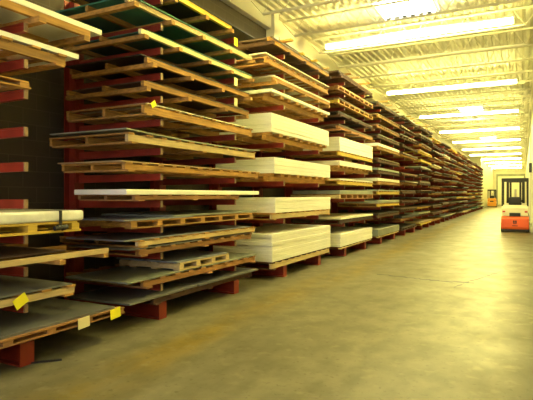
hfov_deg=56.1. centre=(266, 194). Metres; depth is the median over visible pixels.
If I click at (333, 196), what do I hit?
pallet
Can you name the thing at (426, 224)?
upright
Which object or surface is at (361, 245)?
upright
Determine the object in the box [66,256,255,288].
pallet
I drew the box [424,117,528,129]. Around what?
joist
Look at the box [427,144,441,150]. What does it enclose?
pallet
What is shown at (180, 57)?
plastic sheet
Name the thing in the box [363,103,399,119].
pallet
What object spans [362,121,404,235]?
upright
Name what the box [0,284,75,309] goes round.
pallet
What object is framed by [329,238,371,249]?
pallet
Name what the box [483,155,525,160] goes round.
joist
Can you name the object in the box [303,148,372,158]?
panel
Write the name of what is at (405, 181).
sheet
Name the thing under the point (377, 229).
plastic sheet
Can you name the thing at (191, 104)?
sheet
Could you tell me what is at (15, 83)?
pallet
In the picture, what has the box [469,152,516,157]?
joist
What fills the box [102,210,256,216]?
plastic sheet
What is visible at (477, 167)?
upright
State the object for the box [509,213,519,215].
vent
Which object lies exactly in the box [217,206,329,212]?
panel
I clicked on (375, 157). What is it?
sheet
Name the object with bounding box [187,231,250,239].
sheet
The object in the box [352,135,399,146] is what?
pallet
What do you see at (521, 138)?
joist
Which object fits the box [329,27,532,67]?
joist
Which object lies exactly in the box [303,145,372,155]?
panel
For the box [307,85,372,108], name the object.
pallet
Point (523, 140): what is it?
joist
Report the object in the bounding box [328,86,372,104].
plywood sheet
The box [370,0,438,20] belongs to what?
window
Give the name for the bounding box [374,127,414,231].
upright
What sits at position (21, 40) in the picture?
panel
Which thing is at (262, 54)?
panel
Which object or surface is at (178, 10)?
plastic sheet
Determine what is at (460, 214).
upright
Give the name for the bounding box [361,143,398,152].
panel
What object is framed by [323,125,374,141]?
pallet
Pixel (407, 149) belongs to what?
pallet
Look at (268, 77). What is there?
panel
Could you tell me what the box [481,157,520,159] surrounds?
tube light
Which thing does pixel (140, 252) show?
pallet
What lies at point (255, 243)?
panel
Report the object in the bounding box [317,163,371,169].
panel
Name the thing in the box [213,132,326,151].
pallet
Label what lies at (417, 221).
plywood sheet
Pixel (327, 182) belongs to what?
pallet
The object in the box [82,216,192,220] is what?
sheet
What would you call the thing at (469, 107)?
window
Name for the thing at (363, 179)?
panel
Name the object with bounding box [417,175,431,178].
pallet
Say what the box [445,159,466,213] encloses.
upright
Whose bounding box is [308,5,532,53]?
joist
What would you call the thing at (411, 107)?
joist
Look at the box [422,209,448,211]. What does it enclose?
pallet
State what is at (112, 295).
sheet
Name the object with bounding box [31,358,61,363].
strap offcut
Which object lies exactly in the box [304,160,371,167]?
panel
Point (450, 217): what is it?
upright
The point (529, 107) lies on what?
joist
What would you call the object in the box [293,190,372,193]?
plastic sheet
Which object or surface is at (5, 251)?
sheet
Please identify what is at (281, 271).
upright
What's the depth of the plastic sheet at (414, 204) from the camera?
25.58 m
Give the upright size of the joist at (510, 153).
0.450 m
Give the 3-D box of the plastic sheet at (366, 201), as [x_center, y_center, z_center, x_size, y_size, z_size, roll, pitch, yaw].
[3.449,0.212,16.494,1.220,0.090,2.900,0,0,27]
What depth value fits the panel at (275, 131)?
9.12 m
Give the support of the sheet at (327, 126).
on the pallet at (338, 128)
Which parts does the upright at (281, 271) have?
plate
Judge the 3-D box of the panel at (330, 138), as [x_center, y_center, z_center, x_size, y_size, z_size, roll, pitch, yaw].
[1.852,-1.349,13.386,1.220,0.067,2.900,0,0,27]
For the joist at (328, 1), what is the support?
attached to the ceiling
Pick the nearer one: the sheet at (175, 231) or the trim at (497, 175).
the sheet at (175, 231)
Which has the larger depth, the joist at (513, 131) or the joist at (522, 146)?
the joist at (522, 146)
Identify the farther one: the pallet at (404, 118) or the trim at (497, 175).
the trim at (497, 175)
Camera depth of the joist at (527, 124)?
32.72 m
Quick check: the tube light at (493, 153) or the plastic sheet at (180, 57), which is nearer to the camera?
the plastic sheet at (180, 57)
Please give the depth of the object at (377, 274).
8.86 m
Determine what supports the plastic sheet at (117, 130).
on the pallet at (172, 149)
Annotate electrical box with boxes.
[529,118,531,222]
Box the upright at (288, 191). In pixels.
[285,82,345,255]
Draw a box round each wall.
[0,0,444,298]
[468,155,492,207]
[493,165,525,202]
[526,112,532,224]
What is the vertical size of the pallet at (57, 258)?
0.090 m
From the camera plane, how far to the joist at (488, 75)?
17.39 m
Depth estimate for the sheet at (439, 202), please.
27.76 m
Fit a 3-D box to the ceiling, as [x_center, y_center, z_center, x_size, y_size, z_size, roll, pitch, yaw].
[16.262,-4.530,37.176,6.200,0.060,91.000,0,0,27]
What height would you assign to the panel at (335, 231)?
0.061 m
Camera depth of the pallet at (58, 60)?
4.58 m
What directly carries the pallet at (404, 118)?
on the upright at (402, 233)
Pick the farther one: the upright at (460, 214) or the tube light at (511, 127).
the upright at (460, 214)
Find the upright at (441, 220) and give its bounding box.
[415,146,444,221]
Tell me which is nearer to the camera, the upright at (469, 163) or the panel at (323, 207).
the panel at (323, 207)
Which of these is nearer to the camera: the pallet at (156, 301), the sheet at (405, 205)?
the pallet at (156, 301)
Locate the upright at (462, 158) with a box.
[441,158,463,214]
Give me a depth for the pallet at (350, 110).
12.81 m
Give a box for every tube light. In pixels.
[324,15,514,49]
[386,78,517,94]
[419,108,518,118]
[439,126,519,132]
[453,138,519,142]
[462,146,520,149]
[470,153,520,155]
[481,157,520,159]
[485,161,520,162]
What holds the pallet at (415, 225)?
on the upright at (402, 233)
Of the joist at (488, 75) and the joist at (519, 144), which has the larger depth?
the joist at (519, 144)
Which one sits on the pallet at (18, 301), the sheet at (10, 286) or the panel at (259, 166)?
the sheet at (10, 286)
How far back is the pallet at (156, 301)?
6.54 m
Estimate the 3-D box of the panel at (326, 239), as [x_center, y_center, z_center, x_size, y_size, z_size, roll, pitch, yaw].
[0.229,0.993,10.217,1.220,0.069,2.940,0,0,27]
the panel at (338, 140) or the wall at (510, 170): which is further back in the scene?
the wall at (510, 170)
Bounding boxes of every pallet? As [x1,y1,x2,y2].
[0,0,89,47]
[0,35,66,76]
[0,75,30,90]
[0,221,80,236]
[0,244,108,267]
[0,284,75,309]
[0,302,124,348]
[49,132,255,159]
[60,225,255,247]
[60,233,251,256]
[61,162,258,178]
[63,28,254,84]
[66,80,248,119]
[66,100,252,137]
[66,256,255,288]
[67,0,254,66]
[69,0,233,36]
[70,57,252,101]
[75,213,252,228]
[78,195,239,200]
[119,253,229,270]
[140,272,251,304]
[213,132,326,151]
[215,173,328,183]
[216,92,326,120]
[231,77,329,108]
[233,37,330,80]
[234,56,328,94]
[236,247,329,269]
[245,209,329,219]
[290,151,372,162]
[290,180,372,186]
[291,194,372,198]
[291,215,372,223]
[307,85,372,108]
[311,98,372,119]
[319,112,374,130]
[320,73,372,98]
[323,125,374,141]
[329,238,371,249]
[330,165,372,174]
[337,202,399,206]
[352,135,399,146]
[352,159,399,166]
[353,170,399,176]
[360,114,399,128]
[360,125,399,137]
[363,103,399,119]
[367,216,414,221]
[371,146,399,155]
[371,208,416,211]
[372,181,399,185]
[372,212,398,217]
[372,231,398,237]
[373,191,399,194]
[382,173,418,177]
[382,182,416,185]
[383,154,417,161]
[390,127,416,137]
[390,198,432,200]
[391,144,417,152]
[392,135,418,144]
[393,116,417,128]
[398,191,415,193]
[399,200,419,203]
[399,224,416,230]
[404,151,431,157]
[405,167,433,171]
[408,144,430,150]
[409,127,432,136]
[412,135,432,143]
[412,217,440,221]
[414,159,431,164]
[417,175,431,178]
[420,179,440,181]
[422,172,441,175]
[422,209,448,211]
[423,158,440,162]
[425,165,441,169]
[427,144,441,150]
[427,151,443,156]
[429,137,440,144]
[429,199,443,201]
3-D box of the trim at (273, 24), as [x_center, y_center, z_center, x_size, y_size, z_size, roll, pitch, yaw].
[13.615,-4.085,38.534,0.250,0.770,91.000,0,0,27]
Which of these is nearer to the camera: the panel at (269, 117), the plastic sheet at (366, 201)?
the panel at (269, 117)
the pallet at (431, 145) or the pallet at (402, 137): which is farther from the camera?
the pallet at (431, 145)
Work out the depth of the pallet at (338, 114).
12.87 m
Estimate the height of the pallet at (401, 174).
0.100 m
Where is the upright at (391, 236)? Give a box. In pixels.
[348,117,394,238]
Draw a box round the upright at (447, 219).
[430,149,448,220]
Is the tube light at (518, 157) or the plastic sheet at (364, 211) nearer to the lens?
the plastic sheet at (364, 211)
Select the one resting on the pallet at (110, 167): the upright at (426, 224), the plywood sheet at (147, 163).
the plywood sheet at (147, 163)
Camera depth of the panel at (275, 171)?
9.27 m
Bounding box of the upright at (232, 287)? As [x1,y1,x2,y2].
[150,37,238,293]
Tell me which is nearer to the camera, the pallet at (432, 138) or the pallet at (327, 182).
the pallet at (327, 182)
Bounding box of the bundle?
[0,209,82,230]
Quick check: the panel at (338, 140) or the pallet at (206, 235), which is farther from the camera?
the panel at (338, 140)
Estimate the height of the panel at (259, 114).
0.065 m
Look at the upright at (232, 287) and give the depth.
7.78 m
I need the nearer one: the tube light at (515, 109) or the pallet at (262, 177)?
the pallet at (262, 177)
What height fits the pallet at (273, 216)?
0.120 m
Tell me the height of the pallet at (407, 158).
0.100 m
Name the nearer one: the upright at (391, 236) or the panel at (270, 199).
the panel at (270, 199)
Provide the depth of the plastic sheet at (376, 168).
15.60 m
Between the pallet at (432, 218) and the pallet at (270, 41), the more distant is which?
the pallet at (432, 218)
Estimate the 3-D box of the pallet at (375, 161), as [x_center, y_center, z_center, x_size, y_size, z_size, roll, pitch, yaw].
[3.439,-1.027,16.499,1.298,0.110,2.900,0,0,27]
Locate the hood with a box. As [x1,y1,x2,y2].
[502,205,527,215]
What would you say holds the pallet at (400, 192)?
on the upright at (402, 233)
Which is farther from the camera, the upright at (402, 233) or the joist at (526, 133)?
the joist at (526, 133)
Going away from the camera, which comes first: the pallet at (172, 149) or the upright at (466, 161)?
the pallet at (172, 149)
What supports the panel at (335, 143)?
on the panel at (333, 146)
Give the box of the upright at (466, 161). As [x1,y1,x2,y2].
[448,161,468,213]
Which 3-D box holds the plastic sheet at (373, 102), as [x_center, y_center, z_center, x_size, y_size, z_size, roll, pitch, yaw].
[3.449,-2.783,16.494,1.220,0.040,2.900,0,0,28]
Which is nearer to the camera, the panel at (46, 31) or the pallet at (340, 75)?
the panel at (46, 31)
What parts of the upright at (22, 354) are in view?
plate, plate, plate, plate, plate, plate, plate, plate, plate, plate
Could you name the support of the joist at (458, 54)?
attached to the ceiling
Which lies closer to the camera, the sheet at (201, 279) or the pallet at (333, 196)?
the sheet at (201, 279)
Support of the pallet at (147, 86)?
on the upright at (232, 287)
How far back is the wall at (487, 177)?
62.18 m
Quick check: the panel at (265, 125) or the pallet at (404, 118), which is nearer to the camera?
the panel at (265, 125)
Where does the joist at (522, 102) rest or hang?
attached to the ceiling
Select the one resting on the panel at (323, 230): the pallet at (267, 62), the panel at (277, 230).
the panel at (277, 230)
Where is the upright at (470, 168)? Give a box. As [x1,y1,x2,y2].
[468,168,474,211]
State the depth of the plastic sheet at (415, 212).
21.85 m
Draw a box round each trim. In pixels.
[221,0,468,156]
[496,174,524,204]
[525,70,532,167]
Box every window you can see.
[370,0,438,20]
[459,107,483,111]
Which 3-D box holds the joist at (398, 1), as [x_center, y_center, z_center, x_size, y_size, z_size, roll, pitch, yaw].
[3.005,-4.225,11.476,5.884,0.450,0.060,0,0,27]
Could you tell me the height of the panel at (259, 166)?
0.069 m
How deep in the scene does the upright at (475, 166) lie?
48.17 m
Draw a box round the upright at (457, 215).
[434,154,458,216]
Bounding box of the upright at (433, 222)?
[401,141,434,224]
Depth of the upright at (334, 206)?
15.52 m
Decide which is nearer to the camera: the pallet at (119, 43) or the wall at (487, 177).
the pallet at (119, 43)
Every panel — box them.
[0,0,101,41]
[0,30,78,66]
[74,103,251,132]
[74,189,258,194]
[213,235,329,249]
[213,238,330,253]
[215,165,329,174]
[216,161,329,171]
[216,241,329,257]
[217,88,329,114]
[217,203,329,208]
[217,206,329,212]
[219,128,328,145]
[221,197,330,201]
[224,113,328,133]
[228,75,329,104]
[229,116,328,136]
[232,120,328,139]
[233,231,330,245]
[235,228,329,241]
[236,157,329,168]
[236,200,329,204]
[237,244,329,261]
[240,52,328,88]
[242,169,329,177]
[245,124,328,142]
[251,224,329,237]
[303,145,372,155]
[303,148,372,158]
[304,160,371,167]
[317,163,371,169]
[319,213,372,219]
[329,137,372,148]
[329,139,371,150]
[329,142,372,153]
[329,178,372,182]
[330,227,371,236]
[330,230,371,238]
[330,232,371,241]
[330,234,371,244]
[330,236,371,246]
[341,178,398,182]
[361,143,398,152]
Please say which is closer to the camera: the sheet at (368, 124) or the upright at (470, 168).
the sheet at (368, 124)
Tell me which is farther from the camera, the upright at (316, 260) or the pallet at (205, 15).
the upright at (316, 260)
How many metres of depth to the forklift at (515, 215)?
20.19 m
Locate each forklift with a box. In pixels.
[487,190,496,206]
[501,178,529,231]
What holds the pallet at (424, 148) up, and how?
on the upright at (385, 198)
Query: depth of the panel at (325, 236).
9.01 m
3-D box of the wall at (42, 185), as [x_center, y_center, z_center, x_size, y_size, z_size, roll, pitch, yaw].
[13.414,-1.550,38.637,0.200,6.100,91.000,0,0,27]
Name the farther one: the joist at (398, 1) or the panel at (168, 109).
the joist at (398, 1)
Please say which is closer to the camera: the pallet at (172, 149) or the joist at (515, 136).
the pallet at (172, 149)
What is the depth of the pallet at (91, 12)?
6.22 m
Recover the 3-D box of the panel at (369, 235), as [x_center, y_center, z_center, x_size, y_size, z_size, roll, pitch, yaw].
[1.855,1.145,13.380,1.220,0.061,2.800,0,0,27]
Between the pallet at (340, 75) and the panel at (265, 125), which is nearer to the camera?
the panel at (265, 125)
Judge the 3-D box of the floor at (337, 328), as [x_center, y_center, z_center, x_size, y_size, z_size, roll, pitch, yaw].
[16.181,1.550,37.217,6.420,0.100,91.400,0,0,27]
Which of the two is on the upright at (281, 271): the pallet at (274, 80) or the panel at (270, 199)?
the pallet at (274, 80)
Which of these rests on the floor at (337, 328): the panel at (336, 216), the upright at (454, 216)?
the upright at (454, 216)
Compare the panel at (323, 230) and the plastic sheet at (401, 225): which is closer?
the panel at (323, 230)
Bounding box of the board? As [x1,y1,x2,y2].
[280,38,293,42]
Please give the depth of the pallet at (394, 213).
16.00 m
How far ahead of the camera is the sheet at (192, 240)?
5.94 m
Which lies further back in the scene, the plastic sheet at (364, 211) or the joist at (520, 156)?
the joist at (520, 156)
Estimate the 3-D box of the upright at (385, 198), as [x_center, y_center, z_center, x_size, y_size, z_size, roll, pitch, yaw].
[6.005,-0.738,22.011,1.632,4.476,0.200,0,0,27]
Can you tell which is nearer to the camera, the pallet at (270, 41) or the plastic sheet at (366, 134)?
the pallet at (270, 41)
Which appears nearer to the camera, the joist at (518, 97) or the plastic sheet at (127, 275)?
the plastic sheet at (127, 275)
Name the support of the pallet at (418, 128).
on the upright at (385, 198)
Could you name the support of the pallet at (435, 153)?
on the upright at (433, 222)
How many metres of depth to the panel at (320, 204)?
9.13 m
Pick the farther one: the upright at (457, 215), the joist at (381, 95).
the upright at (457, 215)
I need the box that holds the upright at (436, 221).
[428,144,439,223]
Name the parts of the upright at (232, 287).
plate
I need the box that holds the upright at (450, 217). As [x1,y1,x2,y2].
[426,151,452,218]
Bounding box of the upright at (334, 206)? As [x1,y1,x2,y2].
[331,109,381,243]
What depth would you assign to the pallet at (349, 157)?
12.67 m
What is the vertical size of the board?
0.030 m
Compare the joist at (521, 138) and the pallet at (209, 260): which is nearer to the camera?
the pallet at (209, 260)
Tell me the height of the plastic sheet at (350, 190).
0.040 m
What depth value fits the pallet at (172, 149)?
6.37 m
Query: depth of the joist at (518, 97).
23.59 m
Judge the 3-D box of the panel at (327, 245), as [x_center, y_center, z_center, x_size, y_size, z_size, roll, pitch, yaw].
[0.227,1.133,10.219,1.220,0.069,2.940,0,0,27]
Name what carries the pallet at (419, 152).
on the upright at (385, 198)
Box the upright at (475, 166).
[468,166,477,210]
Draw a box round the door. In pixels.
[498,176,523,204]
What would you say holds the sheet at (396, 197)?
on the pallet at (403, 199)
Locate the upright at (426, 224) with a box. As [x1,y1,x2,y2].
[393,136,428,226]
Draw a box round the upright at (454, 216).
[430,153,455,217]
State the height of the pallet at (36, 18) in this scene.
0.120 m
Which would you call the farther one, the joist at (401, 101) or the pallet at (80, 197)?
the joist at (401, 101)
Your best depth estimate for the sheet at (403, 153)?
18.38 m
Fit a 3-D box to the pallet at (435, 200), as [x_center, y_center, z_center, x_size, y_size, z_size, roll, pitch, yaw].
[8.233,0.270,25.741,1.350,0.100,2.900,0,0,28]
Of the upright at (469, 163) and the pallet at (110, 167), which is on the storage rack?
the pallet at (110, 167)
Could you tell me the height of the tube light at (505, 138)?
0.555 m
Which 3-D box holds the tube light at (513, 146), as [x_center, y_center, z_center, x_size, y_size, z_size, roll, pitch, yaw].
[19.310,-4.213,43.030,4.580,0.555,0.180,0,0,27]
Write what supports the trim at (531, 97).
attached to the wall at (528, 156)
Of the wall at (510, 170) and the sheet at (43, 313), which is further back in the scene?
the wall at (510, 170)
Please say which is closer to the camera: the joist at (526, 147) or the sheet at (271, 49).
the sheet at (271, 49)
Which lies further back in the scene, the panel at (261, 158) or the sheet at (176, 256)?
the panel at (261, 158)
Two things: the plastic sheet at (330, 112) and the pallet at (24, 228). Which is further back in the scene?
the plastic sheet at (330, 112)
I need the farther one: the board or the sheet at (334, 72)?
the sheet at (334, 72)
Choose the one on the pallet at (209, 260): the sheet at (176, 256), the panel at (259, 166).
the sheet at (176, 256)
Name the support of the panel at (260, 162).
on the panel at (259, 166)
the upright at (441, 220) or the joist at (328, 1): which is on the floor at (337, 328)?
the upright at (441, 220)
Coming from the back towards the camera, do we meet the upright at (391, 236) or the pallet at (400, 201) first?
the pallet at (400, 201)
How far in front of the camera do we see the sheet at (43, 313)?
4.83 m
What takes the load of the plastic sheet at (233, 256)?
on the pallet at (146, 284)
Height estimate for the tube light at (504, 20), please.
0.555 m
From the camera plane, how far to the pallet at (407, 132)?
19.14 m
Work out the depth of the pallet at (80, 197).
6.06 m
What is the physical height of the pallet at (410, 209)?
0.100 m
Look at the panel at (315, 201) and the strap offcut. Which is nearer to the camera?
the strap offcut
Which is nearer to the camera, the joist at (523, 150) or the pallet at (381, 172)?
the pallet at (381, 172)
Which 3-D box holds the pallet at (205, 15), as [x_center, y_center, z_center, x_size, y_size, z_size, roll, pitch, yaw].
[-1.555,-2.462,6.755,1.378,0.120,2.200,0,0,27]
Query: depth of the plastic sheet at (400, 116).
19.00 m
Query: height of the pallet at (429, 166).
0.100 m
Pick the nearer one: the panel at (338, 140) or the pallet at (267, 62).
the pallet at (267, 62)
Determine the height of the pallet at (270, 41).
0.120 m
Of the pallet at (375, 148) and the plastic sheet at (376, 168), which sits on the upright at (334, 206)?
the pallet at (375, 148)
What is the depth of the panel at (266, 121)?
8.92 m
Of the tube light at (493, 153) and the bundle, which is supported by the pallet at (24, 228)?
the bundle
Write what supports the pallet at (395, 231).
on the upright at (334, 206)
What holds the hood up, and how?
attached to the forklift at (515, 215)
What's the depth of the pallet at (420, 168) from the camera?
22.28 m
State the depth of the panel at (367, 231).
12.49 m
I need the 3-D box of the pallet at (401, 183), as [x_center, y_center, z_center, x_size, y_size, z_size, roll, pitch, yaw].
[4.982,-0.414,19.640,1.300,0.100,2.900,0,0,27]
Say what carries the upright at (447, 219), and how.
on the floor at (337, 328)
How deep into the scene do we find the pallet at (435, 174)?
25.27 m
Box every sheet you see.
[0,245,65,258]
[0,275,71,298]
[0,297,114,339]
[50,128,259,150]
[56,0,250,60]
[58,160,259,172]
[65,54,248,97]
[65,265,198,284]
[66,225,249,241]
[66,282,196,305]
[68,238,201,250]
[72,80,248,115]
[73,30,251,79]
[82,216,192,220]
[84,0,254,40]
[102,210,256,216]
[117,249,226,263]
[149,267,257,285]
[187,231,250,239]
[187,252,256,266]
[230,36,328,75]
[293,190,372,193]
[311,124,371,138]
[319,70,372,94]
[325,97,371,115]
[326,111,372,126]
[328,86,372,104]
[339,200,398,203]
[344,210,398,214]
[350,190,398,190]
[350,224,398,235]
[361,113,399,125]
[362,101,399,115]
[366,134,398,142]
[368,124,398,135]
[372,167,398,172]
[373,152,417,158]
[373,157,398,163]
[381,207,416,209]
[383,223,414,228]
[390,214,417,218]
[391,115,418,126]
[394,166,430,169]
[394,205,432,206]
[396,197,430,197]
[399,180,417,183]
[405,211,429,213]
[405,219,431,223]
[414,204,440,205]
[420,202,448,203]
[429,215,449,216]
[439,207,458,208]
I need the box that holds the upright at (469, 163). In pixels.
[465,163,470,212]
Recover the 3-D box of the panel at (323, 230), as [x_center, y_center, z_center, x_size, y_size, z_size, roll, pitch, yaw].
[0.226,0.782,10.219,1.220,0.069,2.940,0,0,27]
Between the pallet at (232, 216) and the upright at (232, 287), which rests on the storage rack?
the pallet at (232, 216)
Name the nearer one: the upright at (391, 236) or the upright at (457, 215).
the upright at (391, 236)
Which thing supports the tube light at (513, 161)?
hanging from the ceiling
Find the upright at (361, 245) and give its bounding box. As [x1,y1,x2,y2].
[310,95,365,248]
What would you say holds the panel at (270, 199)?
on the panel at (315, 201)
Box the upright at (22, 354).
[0,22,33,366]
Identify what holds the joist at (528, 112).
attached to the ceiling
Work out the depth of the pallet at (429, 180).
25.52 m
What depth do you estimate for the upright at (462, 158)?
37.27 m
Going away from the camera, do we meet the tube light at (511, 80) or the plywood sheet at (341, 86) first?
the plywood sheet at (341, 86)
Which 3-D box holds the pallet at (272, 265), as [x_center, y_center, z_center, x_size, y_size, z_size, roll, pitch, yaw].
[0.198,1.233,10.182,1.298,0.130,2.900,0,0,27]
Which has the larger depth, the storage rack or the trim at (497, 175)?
the trim at (497, 175)
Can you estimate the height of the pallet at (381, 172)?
0.110 m
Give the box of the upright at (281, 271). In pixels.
[209,54,286,276]
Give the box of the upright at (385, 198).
[384,131,421,229]
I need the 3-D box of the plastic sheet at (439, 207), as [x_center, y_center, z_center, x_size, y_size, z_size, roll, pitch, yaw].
[11.428,0.827,31.962,1.220,0.020,2.940,0,0,28]
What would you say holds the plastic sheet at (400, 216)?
on the pallet at (409, 218)
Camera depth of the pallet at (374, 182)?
16.00 m
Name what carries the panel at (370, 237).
on the pallet at (357, 243)
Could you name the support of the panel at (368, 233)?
on the panel at (369, 235)
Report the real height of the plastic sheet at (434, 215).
0.020 m
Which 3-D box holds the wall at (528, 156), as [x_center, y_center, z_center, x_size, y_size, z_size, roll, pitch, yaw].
[18.949,-1.550,35.798,0.200,6.100,91.000,0,0,27]
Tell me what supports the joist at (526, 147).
attached to the ceiling
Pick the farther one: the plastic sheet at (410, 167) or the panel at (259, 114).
the plastic sheet at (410, 167)
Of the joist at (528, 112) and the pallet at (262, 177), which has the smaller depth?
the pallet at (262, 177)
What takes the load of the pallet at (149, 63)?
on the storage rack
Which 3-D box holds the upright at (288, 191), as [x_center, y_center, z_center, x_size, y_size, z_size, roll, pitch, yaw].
[1.212,-0.750,12.668,1.632,4.500,0.200,0,0,27]
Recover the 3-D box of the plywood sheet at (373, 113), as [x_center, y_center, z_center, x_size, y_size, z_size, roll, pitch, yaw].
[3.449,-2.433,16.494,1.220,0.020,2.900,0,0,28]
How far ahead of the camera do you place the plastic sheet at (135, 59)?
6.40 m
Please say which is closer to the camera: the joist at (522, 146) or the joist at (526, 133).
the joist at (526, 133)
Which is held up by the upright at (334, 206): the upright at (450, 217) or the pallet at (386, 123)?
the pallet at (386, 123)
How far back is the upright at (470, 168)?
45.05 m
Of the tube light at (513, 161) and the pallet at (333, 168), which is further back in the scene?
the tube light at (513, 161)
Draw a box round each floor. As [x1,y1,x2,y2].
[0,205,532,399]
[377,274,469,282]
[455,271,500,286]
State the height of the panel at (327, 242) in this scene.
0.069 m
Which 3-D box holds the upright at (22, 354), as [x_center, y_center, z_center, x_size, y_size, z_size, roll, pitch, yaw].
[-2.834,-0.120,4.781,1.632,3.240,0.200,0,0,27]
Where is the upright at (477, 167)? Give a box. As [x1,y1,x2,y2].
[474,167,478,209]
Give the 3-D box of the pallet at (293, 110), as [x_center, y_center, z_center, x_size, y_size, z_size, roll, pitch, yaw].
[0.184,-1.717,10.189,1.266,0.130,2.800,0,0,27]
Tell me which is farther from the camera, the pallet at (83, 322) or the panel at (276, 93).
the panel at (276, 93)
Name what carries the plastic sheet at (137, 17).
on the pallet at (91, 12)
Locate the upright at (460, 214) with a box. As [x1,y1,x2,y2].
[438,156,461,215]
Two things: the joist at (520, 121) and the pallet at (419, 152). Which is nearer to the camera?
the pallet at (419, 152)
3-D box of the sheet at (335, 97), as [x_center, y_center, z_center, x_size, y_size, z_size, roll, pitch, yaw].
[1.829,-2.278,13.336,1.220,0.030,3.000,0,0,27]
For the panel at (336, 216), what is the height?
0.050 m
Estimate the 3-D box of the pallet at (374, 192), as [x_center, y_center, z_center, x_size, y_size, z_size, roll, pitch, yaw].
[3.437,-0.062,16.500,1.294,0.120,2.900,0,0,27]
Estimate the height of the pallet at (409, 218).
0.100 m
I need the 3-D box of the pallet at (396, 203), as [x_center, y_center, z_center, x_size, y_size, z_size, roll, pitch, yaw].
[3.439,0.313,16.499,1.298,0.110,2.900,0,0,27]
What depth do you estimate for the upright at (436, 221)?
26.38 m
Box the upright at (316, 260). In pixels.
[252,75,320,264]
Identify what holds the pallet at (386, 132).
on the upright at (334, 206)
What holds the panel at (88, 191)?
on the pallet at (80, 197)
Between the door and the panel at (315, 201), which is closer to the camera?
the panel at (315, 201)
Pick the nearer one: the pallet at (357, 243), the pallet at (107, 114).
the pallet at (107, 114)
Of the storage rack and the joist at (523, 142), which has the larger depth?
the joist at (523, 142)
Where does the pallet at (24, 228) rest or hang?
on the upright
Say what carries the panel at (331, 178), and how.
on the pallet at (327, 182)
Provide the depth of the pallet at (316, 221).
12.34 m
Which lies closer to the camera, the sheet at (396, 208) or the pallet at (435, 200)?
the sheet at (396, 208)
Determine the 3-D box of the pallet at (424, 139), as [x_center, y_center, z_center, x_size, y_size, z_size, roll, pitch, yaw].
[6.637,-2.482,22.686,1.270,0.100,2.926,0,0,28]
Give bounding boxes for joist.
[251,0,345,15]
[282,0,524,36]
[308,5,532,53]
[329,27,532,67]
[348,44,532,78]
[366,58,532,88]
[373,70,531,96]
[383,80,531,102]
[395,88,530,108]
[400,96,530,114]
[407,102,529,118]
[413,107,529,122]
[419,112,528,126]
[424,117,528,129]
[429,121,528,133]
[433,124,527,135]
[441,128,525,138]
[445,131,527,140]
[445,133,527,142]
[449,136,526,144]
[449,138,526,146]
[456,140,526,148]
[456,142,525,147]
[457,144,526,151]
[463,147,526,153]
[468,146,525,152]
[468,150,525,156]
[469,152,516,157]
[470,153,521,158]
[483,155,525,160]
[488,156,525,160]
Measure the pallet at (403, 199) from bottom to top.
0.100 m
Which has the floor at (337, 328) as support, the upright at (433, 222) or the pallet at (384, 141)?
the upright at (433, 222)
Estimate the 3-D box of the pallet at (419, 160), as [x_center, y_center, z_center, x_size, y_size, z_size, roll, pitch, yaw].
[6.626,-1.461,22.705,1.300,0.100,2.900,0,0,27]
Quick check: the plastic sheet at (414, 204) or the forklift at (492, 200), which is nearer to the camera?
the plastic sheet at (414, 204)
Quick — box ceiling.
[255,0,532,165]
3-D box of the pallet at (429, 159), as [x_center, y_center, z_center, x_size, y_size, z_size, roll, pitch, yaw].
[8.135,-1.746,25.747,1.261,0.100,2.900,0,0,27]
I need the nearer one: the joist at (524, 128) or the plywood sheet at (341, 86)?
the plywood sheet at (341, 86)

